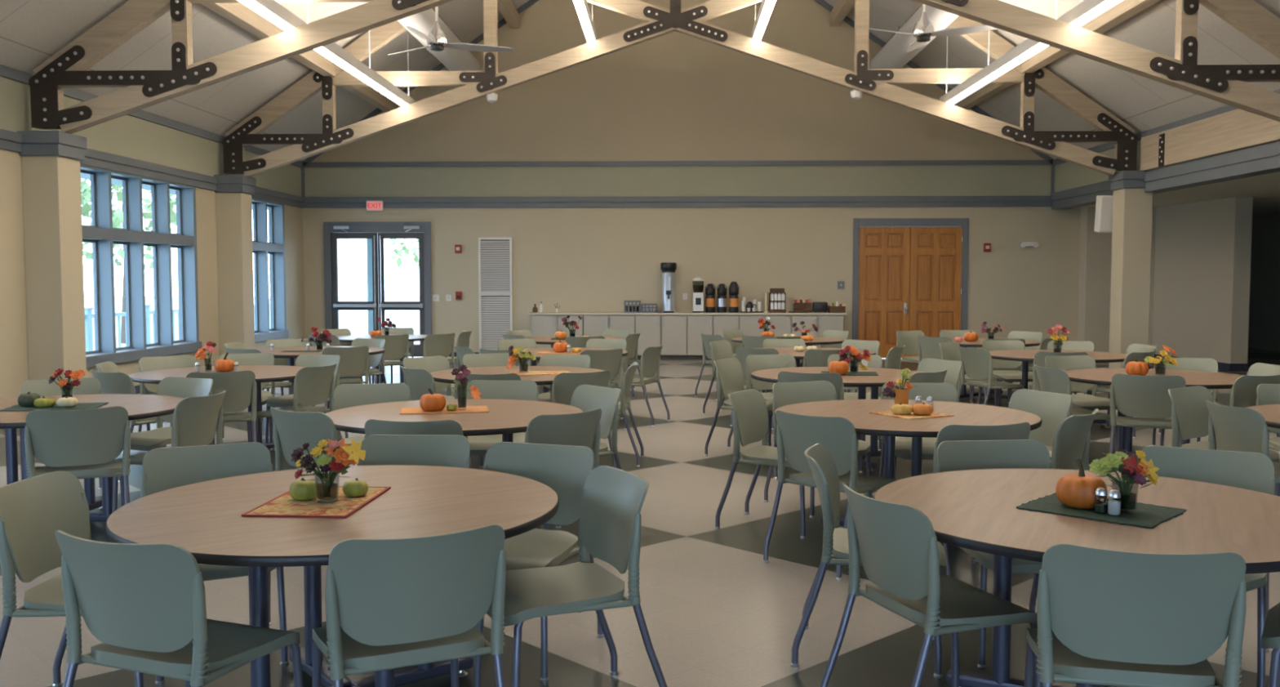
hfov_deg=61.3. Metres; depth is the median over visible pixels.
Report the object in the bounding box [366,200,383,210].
exit sign
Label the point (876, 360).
dining chair
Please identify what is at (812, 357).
dining chair
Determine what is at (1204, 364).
dining chair
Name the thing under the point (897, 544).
dining chair
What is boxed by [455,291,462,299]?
alarm pull station
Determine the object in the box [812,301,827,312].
toaster
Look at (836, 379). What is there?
dining chair
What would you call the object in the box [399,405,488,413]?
placemat
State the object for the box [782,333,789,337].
gourd
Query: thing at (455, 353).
baseboard
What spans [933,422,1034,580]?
dining chair
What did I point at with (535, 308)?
bottle
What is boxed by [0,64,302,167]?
trim
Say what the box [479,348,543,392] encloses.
dining chair
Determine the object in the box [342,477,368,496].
gourd
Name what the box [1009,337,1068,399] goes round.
dining chair
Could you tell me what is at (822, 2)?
trim
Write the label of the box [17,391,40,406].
gourd
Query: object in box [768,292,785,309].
shelf
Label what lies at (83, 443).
dining chair
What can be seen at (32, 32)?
ceiling
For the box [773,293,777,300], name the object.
box
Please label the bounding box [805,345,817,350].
squash
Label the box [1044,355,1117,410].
dining chair
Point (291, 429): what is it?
dining chair
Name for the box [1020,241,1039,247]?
emergency light
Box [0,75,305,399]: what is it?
wall
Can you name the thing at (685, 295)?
wall outlet
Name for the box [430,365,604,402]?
round table
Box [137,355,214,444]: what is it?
dining chair
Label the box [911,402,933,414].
squash
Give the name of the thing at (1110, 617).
dining chair
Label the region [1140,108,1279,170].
beam
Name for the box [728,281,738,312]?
airpot
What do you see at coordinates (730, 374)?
dining chair
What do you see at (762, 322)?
flower bouquet
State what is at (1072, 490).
pumpkin
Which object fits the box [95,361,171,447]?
dining chair
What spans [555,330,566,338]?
pumpkin
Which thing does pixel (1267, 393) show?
dining chair
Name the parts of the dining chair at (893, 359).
backrest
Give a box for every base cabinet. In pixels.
[531,314,583,347]
[583,314,635,359]
[635,315,687,359]
[686,315,738,359]
[738,315,791,336]
[791,315,843,346]
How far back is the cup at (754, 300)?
20.60 m
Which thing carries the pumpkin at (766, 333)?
on the placemat at (776, 337)
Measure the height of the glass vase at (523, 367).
0.129 m
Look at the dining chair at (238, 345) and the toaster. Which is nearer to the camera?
the dining chair at (238, 345)
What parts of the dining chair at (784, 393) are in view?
leg, backrest, leg, seat, leg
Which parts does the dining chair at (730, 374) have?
leg, seat frame, backrest, leg, seat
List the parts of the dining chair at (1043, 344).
seat, backrest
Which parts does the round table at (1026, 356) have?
post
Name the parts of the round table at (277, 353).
post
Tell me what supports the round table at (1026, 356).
on the floor
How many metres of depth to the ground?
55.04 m
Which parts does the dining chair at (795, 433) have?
leg, backrest, seat frame, seat, leg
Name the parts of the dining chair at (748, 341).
backrest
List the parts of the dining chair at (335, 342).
backrest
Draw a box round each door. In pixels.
[323,221,431,356]
[852,217,968,357]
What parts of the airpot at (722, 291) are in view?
pump lid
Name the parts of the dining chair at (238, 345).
backrest, leg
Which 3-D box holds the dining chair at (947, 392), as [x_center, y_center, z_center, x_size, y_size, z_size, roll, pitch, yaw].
[1.876,0.691,7.165,0.521,0.825,0.591,0,3,5]
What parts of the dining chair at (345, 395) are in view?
seat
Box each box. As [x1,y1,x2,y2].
[769,293,773,300]
[769,302,773,309]
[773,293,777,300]
[773,302,777,309]
[777,293,781,300]
[777,302,781,309]
[781,293,784,300]
[781,302,784,309]
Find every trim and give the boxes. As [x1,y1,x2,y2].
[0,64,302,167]
[0,128,304,208]
[301,166,304,196]
[302,0,538,166]
[302,160,1053,167]
[303,195,1052,208]
[813,0,1053,164]
[1050,141,1279,208]
[1050,164,1054,193]
[1053,88,1279,165]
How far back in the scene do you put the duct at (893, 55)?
17.90 m
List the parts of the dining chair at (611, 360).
backrest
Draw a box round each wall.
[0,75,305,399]
[302,0,1080,351]
[1054,140,1279,191]
[1077,206,1155,351]
[1152,196,1253,363]
[1248,215,1279,351]
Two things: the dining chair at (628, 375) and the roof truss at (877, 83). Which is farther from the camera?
the roof truss at (877, 83)
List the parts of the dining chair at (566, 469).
backrest, seat, leg, seat frame, leg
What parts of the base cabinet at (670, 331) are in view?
door, door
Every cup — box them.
[741,300,745,311]
[742,296,746,311]
[753,299,756,311]
[757,301,761,311]
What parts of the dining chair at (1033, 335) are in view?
backrest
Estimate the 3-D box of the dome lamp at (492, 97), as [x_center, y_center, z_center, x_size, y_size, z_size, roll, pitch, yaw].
[-2.327,-3.874,16.988,0.180,0.180,0.177,0,3,2]
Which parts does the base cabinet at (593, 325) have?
door, door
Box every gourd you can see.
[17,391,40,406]
[33,395,55,407]
[56,395,77,407]
[288,477,318,499]
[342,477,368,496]
[446,403,457,410]
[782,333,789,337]
[789,333,795,337]
[955,336,962,341]
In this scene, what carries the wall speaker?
attached to the column at (1132, 206)
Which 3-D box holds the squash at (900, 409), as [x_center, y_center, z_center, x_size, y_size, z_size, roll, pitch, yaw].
[1.526,0.379,6.296,0.123,0.064,0.122,0,3,1]
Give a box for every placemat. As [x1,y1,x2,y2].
[0,402,108,411]
[241,485,391,517]
[280,350,322,351]
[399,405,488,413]
[510,370,569,374]
[537,351,582,353]
[776,337,800,338]
[821,371,878,375]
[869,410,954,419]
[1016,492,1186,528]
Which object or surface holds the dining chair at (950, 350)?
on the floor
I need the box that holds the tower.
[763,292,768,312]
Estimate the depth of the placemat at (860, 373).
9.01 m
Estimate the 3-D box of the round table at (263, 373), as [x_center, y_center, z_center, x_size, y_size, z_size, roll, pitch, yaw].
[-3.521,0.613,9.230,1.523,0.737,1.523,3,5,45]
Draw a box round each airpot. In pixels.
[705,283,715,312]
[716,283,727,312]
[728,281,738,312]
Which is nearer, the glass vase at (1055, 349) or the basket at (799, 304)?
the glass vase at (1055, 349)
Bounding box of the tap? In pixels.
[666,290,671,298]
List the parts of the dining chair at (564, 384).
backrest, leg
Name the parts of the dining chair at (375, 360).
seat, backrest, seat frame, leg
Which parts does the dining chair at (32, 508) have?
leg, backrest, seat frame, seat, leg, leg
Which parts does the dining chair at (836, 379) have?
leg, backrest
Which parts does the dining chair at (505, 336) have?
backrest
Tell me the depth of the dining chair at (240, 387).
8.36 m
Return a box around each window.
[80,164,201,368]
[251,197,288,342]
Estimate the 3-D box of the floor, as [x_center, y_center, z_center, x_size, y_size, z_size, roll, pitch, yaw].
[3.191,0.968,10.495,20.570,0.120,33.500,0,3,2]
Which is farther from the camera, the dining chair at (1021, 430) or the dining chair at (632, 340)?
the dining chair at (632, 340)
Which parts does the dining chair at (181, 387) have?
seat, backrest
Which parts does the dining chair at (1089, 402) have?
backrest, seat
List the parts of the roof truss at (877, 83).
steel plate, steel plate, steel plate, post, steel plate, post, steel plate, post, steel plate, post, steel plate, steel plate, steel plate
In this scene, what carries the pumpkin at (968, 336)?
on the round table at (978, 343)
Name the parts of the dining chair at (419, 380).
backrest, leg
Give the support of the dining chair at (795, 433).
on the floor
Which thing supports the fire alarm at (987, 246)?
attached to the wall at (674, 95)
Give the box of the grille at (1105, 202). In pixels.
[1099,196,1112,231]
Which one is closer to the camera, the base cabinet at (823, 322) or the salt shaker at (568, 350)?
the salt shaker at (568, 350)
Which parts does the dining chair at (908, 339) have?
seat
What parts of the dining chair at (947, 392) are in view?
leg, leg, seat, backrest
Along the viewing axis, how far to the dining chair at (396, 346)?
13.89 m
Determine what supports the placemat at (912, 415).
on the round table at (856, 411)
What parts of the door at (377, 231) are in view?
latch rod, latch rod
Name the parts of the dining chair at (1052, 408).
seat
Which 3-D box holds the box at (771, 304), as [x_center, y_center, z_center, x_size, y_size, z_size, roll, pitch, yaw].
[2.509,-0.721,20.564,0.060,0.140,0.100,0,3,2]
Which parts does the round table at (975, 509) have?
post, post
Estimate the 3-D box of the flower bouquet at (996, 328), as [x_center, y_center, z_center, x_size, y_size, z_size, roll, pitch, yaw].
[4.530,-0.166,13.898,0.311,0.238,0.157,0,3,2]
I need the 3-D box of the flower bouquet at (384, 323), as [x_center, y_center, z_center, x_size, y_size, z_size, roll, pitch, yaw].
[-3.535,-0.244,15.060,0.262,0.256,0.158,0,3,2]
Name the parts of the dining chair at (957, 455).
leg, backrest, seat, leg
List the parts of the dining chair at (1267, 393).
seat frame, seat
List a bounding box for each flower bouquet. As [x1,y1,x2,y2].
[48,368,85,394]
[195,341,216,364]
[291,437,365,484]
[301,326,332,344]
[376,316,395,331]
[448,364,482,399]
[506,345,536,368]
[561,315,582,333]
[758,316,775,331]
[791,320,817,333]
[838,345,871,370]
[881,368,915,397]
[980,320,1004,336]
[1047,324,1069,348]
[1088,448,1159,494]
[1144,344,1177,368]
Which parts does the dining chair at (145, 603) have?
leg, backrest, seat frame, leg, seat, leg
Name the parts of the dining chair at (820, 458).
leg, leg, backrest, seat frame, seat, leg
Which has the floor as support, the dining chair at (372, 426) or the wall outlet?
the dining chair at (372, 426)
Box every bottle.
[532,303,537,311]
[539,301,543,311]
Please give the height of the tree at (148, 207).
6.748 m
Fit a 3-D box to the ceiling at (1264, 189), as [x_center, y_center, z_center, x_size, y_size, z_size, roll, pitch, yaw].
[10.547,-2.025,10.249,5.860,0.115,33.250,0,3,2]
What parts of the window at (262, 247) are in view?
sash, sash, sash, sash, sill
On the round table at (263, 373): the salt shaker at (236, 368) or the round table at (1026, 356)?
the salt shaker at (236, 368)
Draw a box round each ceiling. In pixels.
[0,0,1279,161]
[1074,171,1279,217]
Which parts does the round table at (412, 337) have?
post, post, post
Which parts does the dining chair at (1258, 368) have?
backrest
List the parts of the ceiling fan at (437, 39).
blade, blade, blade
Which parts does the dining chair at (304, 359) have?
leg, seat, backrest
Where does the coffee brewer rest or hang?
on the countertop
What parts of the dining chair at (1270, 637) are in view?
seat, leg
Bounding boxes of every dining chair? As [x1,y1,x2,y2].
[0,470,204,686]
[19,377,102,489]
[24,405,130,506]
[54,529,303,686]
[90,369,164,482]
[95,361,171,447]
[111,390,226,512]
[112,376,213,461]
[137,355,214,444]
[140,441,288,684]
[186,370,257,442]
[218,352,275,442]
[223,341,284,412]
[223,347,293,422]
[255,363,342,441]
[265,353,348,443]
[266,337,315,405]
[270,406,351,568]
[308,333,363,383]
[311,345,368,413]
[311,524,506,686]
[320,328,370,383]
[327,337,386,407]
[332,382,411,445]
[356,434,471,468]
[360,333,408,383]
[364,418,463,438]
[372,327,413,383]
[400,365,483,467]
[402,355,454,399]
[422,333,455,368]
[446,329,471,361]
[453,344,474,396]
[453,373,525,432]
[462,352,515,367]
[465,379,538,468]
[474,465,667,686]
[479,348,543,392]
[482,441,604,682]
[497,337,537,365]
[502,333,539,365]
[506,328,539,362]
[524,408,601,529]
[537,353,591,401]
[551,369,617,467]
[555,384,621,528]
[565,335,604,347]
[579,348,627,429]
[585,337,626,380]
[601,328,635,389]
[609,344,670,426]
[618,361,644,466]
[622,332,645,398]
[694,333,751,399]
[702,339,764,413]
[704,357,773,455]
[715,328,752,390]
[715,388,805,538]
[729,346,779,429]
[742,334,777,391]
[746,353,796,446]
[762,338,805,392]
[762,409,896,580]
[763,380,871,517]
[773,370,844,479]
[791,443,946,678]
[803,348,852,391]
[819,482,1041,686]
[820,329,853,391]
[826,354,883,449]
[840,338,879,392]
[847,345,905,391]
[858,368,946,472]
[878,382,958,488]
[880,358,962,449]
[896,329,924,363]
[917,335,971,401]
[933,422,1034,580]
[936,439,1052,668]
[938,329,977,348]
[938,341,997,404]
[959,346,1024,405]
[970,338,1025,404]
[977,339,1033,406]
[1007,330,1042,390]
[1008,388,1072,462]
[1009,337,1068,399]
[1023,542,1246,686]
[1028,351,1088,394]
[1033,364,1117,467]
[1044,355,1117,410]
[1046,340,1094,410]
[1051,408,1098,470]
[1086,351,1160,438]
[1090,343,1161,423]
[1109,373,1186,472]
[1137,444,1276,686]
[1151,356,1222,445]
[1168,385,1279,492]
[1183,373,1279,444]
[1196,362,1279,441]
[1205,400,1279,496]
[1256,383,1279,450]
[1261,601,1279,686]
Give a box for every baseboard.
[134,384,149,394]
[448,351,479,356]
[1154,353,1248,371]
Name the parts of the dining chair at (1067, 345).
backrest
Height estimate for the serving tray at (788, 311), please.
0.030 m
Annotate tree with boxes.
[80,178,123,259]
[82,179,177,342]
[389,238,418,267]
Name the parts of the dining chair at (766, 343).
backrest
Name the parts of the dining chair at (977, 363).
leg, backrest, seat frame, leg, seat, leg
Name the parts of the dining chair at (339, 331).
backrest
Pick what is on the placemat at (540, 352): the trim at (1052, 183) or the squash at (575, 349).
the squash at (575, 349)
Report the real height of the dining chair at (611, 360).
0.825 m
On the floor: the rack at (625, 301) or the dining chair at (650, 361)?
the dining chair at (650, 361)
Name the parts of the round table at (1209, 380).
post, post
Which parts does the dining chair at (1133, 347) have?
backrest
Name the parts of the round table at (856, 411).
post, post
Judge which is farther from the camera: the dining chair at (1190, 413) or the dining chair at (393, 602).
the dining chair at (1190, 413)
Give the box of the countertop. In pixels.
[527,311,847,315]
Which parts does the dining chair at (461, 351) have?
backrest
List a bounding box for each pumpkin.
[214,351,235,371]
[369,328,382,337]
[419,387,446,411]
[553,340,568,352]
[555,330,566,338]
[761,330,774,336]
[800,334,813,340]
[828,359,848,374]
[964,330,978,341]
[1055,457,1107,508]
[1125,360,1148,375]
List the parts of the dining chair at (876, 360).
backrest, seat, leg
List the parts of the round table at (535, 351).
post, post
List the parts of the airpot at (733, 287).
pump lid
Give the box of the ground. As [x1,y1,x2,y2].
[84,296,419,350]
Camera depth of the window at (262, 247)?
19.32 m
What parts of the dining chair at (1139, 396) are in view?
leg, leg, seat, seat frame, backrest, leg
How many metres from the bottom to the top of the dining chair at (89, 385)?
0.825 m
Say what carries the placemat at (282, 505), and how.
on the round table at (205, 518)
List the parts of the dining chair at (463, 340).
seat, backrest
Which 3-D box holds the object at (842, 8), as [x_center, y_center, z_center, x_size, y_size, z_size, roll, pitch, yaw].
[3.347,-5.360,7.110,0.180,0.255,26.899,0,3,2]
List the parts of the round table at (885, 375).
post, post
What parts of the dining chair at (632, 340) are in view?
seat, leg, backrest, leg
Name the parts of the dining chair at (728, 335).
backrest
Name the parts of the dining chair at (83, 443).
backrest, seat, seat frame, leg, leg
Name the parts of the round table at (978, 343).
post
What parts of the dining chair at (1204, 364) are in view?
leg, leg, backrest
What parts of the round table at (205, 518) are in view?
post, post, post, post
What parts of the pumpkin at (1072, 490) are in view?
stem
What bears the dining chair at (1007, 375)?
on the floor
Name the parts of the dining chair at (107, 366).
backrest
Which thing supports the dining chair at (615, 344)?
on the floor
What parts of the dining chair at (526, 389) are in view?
seat, backrest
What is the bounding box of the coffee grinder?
[692,276,703,312]
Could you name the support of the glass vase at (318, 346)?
on the round table at (277, 353)
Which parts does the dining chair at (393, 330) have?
backrest, seat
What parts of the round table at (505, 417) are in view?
post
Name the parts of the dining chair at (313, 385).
leg, seat, seat frame, backrest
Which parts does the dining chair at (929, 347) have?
backrest, leg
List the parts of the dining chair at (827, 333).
backrest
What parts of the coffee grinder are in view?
lid, control panel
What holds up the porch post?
on the terrace
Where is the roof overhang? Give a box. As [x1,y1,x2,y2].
[80,173,268,207]
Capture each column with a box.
[17,130,87,379]
[213,174,256,355]
[1108,170,1152,368]
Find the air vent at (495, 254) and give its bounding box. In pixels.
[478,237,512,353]
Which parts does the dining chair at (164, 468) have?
leg, backrest, seat, leg, leg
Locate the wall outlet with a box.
[683,293,687,299]
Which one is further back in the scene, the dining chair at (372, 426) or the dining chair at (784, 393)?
the dining chair at (784, 393)
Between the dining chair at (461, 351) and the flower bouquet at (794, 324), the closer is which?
the dining chair at (461, 351)
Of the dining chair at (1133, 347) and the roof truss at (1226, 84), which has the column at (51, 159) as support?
the roof truss at (1226, 84)
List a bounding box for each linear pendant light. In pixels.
[237,0,415,106]
[573,0,597,42]
[750,0,776,40]
[939,0,1122,104]
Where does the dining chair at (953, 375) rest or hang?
on the floor
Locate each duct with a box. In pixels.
[397,8,479,71]
[870,4,959,68]
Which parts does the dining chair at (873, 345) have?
backrest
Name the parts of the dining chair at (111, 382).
backrest, leg, seat, seat frame, leg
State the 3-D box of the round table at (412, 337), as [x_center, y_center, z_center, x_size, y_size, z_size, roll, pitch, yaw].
[-3.608,0.276,14.943,1.523,0.737,1.523,1,4,21]
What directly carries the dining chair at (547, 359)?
on the floor
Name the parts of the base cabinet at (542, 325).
door, door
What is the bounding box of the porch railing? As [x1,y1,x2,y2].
[84,298,271,351]
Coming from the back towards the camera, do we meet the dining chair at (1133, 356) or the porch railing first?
the porch railing
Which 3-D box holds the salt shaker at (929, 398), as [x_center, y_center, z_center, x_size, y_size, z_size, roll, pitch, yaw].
[1.747,0.361,6.509,0.042,0.085,0.041,0,3,2]
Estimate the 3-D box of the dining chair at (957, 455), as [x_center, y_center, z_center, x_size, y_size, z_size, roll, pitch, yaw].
[1.545,0.848,4.515,0.521,0.825,0.591,0,3,-5]
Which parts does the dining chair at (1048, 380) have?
backrest, seat, leg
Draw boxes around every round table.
[0,393,183,520]
[105,464,559,686]
[128,364,308,457]
[256,346,385,413]
[325,398,582,528]
[336,333,426,383]
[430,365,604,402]
[499,347,628,392]
[525,335,625,391]
[731,335,846,392]
[751,366,924,471]
[753,346,875,416]
[773,399,1041,525]
[873,468,1279,686]
[950,337,1040,398]
[988,349,1127,426]
[1064,368,1244,459]
[1246,404,1279,428]
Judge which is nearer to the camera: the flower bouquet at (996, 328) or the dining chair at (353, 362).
the dining chair at (353, 362)
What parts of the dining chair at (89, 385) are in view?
backrest, leg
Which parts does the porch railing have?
rail post, rail post, rail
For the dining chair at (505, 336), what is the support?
on the floor
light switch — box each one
[432,294,439,301]
[445,294,451,301]
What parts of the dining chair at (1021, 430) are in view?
leg, backrest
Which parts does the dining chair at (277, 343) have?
backrest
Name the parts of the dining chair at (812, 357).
backrest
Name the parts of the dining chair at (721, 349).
leg, backrest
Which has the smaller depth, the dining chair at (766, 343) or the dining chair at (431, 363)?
the dining chair at (431, 363)
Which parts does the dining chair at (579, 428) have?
leg, backrest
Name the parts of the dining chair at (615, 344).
backrest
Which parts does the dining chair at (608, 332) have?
backrest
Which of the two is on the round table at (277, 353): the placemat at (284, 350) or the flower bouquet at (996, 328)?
the placemat at (284, 350)
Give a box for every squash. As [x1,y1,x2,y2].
[571,346,582,352]
[793,344,804,351]
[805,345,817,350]
[890,402,912,414]
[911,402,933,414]
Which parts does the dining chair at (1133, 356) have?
seat, leg, leg, backrest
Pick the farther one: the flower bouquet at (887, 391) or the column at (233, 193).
the column at (233, 193)
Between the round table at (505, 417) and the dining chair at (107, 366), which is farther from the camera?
the dining chair at (107, 366)
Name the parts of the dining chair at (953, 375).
backrest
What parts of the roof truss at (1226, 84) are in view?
steel plate, steel plate, steel plate, post, steel plate, steel plate, post, steel plate, steel plate, steel plate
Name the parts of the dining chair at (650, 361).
seat, seat frame, leg, backrest, leg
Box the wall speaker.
[1093,195,1112,232]
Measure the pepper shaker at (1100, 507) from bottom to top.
0.085 m
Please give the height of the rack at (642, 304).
0.165 m
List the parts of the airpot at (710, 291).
pump lid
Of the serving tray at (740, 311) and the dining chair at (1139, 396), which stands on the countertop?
the serving tray at (740, 311)
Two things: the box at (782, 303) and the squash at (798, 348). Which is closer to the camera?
the squash at (798, 348)
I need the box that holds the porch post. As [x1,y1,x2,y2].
[366,238,373,333]
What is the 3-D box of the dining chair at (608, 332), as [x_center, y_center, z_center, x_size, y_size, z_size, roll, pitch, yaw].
[-0.452,0.230,14.981,0.521,0.825,0.591,3,4,40]
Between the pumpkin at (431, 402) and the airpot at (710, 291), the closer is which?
the pumpkin at (431, 402)
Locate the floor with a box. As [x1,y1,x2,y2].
[0,340,1279,686]
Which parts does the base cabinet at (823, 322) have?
door, door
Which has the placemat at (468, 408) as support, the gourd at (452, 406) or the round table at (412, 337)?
the gourd at (452, 406)
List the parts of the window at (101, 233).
sash, sash, sash, sash, sill, sash, sash, sash, sash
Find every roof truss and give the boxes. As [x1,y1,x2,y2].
[28,0,1279,133]
[222,0,1138,177]
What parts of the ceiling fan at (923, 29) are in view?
blade, blade, blade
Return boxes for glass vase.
[60,386,73,397]
[204,357,212,371]
[313,471,339,500]
[315,342,323,349]
[457,390,466,409]
[519,357,528,373]
[849,362,858,373]
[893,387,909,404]
[1053,344,1062,351]
[1111,486,1137,509]
[1155,366,1165,375]
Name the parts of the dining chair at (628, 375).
seat, backrest, leg, leg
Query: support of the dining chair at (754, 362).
on the floor
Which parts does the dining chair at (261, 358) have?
backrest, seat, leg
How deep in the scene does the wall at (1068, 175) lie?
19.26 m
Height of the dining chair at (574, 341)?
0.825 m
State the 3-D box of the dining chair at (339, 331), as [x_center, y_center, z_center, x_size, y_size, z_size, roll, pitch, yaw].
[-4.189,0.210,15.318,0.591,0.825,0.521,2,4,36]
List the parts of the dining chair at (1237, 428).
backrest, seat, seat frame, leg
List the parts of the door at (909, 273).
panel, panel, panel, panel, panel, panel, knob, panel, panel, panel, panel, panel, panel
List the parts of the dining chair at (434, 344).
backrest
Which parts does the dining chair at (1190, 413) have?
backrest, seat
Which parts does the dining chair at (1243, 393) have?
backrest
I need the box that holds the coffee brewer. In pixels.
[660,262,676,312]
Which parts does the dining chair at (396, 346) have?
leg, seat frame, seat, backrest, leg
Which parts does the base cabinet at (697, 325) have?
door, door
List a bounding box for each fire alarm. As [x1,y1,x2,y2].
[454,244,462,253]
[983,243,991,251]
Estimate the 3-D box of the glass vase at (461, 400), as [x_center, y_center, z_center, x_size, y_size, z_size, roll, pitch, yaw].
[-1.074,0.329,6.521,0.060,0.138,0.059,0,3,2]
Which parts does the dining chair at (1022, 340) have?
leg, leg, seat, backrest, leg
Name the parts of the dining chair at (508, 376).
backrest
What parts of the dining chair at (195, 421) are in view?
leg, seat, backrest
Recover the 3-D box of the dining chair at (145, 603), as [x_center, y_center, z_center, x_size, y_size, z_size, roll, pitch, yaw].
[-1.357,0.927,3.178,0.521,0.825,0.591,1,4,22]
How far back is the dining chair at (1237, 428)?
6.03 m
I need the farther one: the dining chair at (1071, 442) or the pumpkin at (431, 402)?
the pumpkin at (431, 402)
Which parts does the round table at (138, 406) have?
post, post, post, post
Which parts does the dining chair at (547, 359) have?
seat, backrest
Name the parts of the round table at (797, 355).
post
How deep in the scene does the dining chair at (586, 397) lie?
7.00 m
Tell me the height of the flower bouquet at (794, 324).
0.226 m
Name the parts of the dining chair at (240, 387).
backrest, seat, seat frame, leg, leg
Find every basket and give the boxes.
[793,298,812,312]
[827,301,845,312]
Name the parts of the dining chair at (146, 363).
leg, backrest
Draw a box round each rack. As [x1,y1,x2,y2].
[624,300,640,312]
[640,303,657,312]
[768,288,786,312]
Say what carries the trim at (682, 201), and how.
attached to the wall at (674, 95)
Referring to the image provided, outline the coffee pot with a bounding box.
[746,301,755,311]
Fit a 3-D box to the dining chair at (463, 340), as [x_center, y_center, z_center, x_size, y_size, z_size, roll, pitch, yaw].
[-2.580,0.239,14.815,0.591,0.825,0.521,0,3,7]
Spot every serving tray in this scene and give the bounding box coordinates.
[739,311,763,312]
[788,311,807,312]
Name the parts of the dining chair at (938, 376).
leg, backrest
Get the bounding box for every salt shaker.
[195,361,200,371]
[233,361,239,371]
[270,343,274,351]
[306,342,310,350]
[566,344,570,352]
[926,395,933,406]
[1106,488,1121,515]
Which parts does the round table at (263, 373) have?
post, post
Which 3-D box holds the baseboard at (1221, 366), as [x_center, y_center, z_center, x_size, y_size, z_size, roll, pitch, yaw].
[9.618,0.316,19.415,1.088,0.130,2.993,-2,4,-30]
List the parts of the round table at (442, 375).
post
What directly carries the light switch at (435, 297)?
attached to the wall at (674, 95)
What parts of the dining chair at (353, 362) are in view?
backrest, seat, seat frame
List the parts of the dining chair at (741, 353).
leg, backrest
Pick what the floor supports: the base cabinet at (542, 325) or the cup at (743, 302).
the base cabinet at (542, 325)
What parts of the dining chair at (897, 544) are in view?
leg, backrest, leg, seat frame, seat, leg, leg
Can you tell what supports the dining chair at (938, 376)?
on the floor
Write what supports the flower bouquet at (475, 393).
in the glass vase at (461, 400)
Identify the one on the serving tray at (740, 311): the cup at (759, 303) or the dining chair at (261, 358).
the cup at (759, 303)
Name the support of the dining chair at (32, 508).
on the floor
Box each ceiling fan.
[387,5,513,54]
[860,4,996,52]
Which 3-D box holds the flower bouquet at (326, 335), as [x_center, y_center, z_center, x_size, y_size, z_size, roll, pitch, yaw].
[-3.609,-0.062,12.007,0.365,0.253,0.148,0,3,3]
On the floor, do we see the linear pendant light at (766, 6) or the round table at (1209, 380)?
the round table at (1209, 380)
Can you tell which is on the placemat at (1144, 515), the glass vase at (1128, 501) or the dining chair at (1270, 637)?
the glass vase at (1128, 501)
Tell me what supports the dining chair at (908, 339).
on the floor
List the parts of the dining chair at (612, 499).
leg, leg, seat, seat frame, leg, backrest, leg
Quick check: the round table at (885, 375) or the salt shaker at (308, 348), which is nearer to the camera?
the round table at (885, 375)
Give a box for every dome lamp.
[486,92,497,102]
[850,88,862,100]
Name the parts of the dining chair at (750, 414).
leg, backrest, leg, seat frame, seat, leg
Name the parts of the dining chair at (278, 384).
backrest, seat frame, seat, leg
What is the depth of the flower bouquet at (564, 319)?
14.38 m
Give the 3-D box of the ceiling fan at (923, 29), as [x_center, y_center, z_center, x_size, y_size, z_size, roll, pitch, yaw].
[3.688,-4.909,14.277,1.803,1.917,1.593,0,3,2]
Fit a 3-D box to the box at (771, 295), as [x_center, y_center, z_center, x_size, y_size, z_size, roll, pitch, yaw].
[2.509,-0.885,20.555,0.060,0.140,0.100,0,3,2]
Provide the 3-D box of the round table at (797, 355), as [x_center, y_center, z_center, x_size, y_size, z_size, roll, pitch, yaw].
[1.814,0.455,11.904,1.523,0.737,1.523,1,3,13]
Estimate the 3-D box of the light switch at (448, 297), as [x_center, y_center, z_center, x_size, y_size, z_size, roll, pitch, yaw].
[-3.726,-0.886,21.028,0.100,0.130,0.024,0,3,2]
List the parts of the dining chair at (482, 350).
backrest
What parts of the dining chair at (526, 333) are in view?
backrest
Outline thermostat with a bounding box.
[837,280,844,288]
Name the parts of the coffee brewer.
lid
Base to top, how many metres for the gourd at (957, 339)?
0.064 m
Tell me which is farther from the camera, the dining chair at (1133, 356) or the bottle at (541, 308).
the bottle at (541, 308)
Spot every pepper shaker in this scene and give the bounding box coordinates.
[915,395,921,400]
[1093,487,1107,512]
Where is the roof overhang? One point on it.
(86, 176)
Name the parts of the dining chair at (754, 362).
seat, leg, backrest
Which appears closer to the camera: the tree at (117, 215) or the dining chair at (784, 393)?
the dining chair at (784, 393)
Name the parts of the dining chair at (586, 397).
backrest, seat, seat frame, leg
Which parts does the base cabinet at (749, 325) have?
door, door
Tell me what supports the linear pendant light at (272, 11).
hanging from the ceiling at (32, 32)
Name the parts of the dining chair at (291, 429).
backrest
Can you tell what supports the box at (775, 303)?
on the rack at (773, 291)
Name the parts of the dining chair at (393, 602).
leg, leg, seat, seat frame, backrest, leg, leg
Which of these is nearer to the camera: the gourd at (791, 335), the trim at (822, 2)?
the gourd at (791, 335)
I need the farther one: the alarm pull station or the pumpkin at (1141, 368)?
the alarm pull station
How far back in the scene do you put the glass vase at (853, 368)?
9.06 m
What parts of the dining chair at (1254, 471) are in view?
backrest, seat, leg, leg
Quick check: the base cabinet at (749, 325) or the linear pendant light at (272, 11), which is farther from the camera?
the base cabinet at (749, 325)
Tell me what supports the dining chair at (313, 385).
on the floor
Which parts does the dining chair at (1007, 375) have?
leg, backrest, seat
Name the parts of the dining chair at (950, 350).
backrest, leg, seat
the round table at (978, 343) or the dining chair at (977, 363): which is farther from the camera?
the round table at (978, 343)
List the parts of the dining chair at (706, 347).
leg, backrest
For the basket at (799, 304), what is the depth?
20.65 m
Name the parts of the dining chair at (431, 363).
seat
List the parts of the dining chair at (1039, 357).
seat, backrest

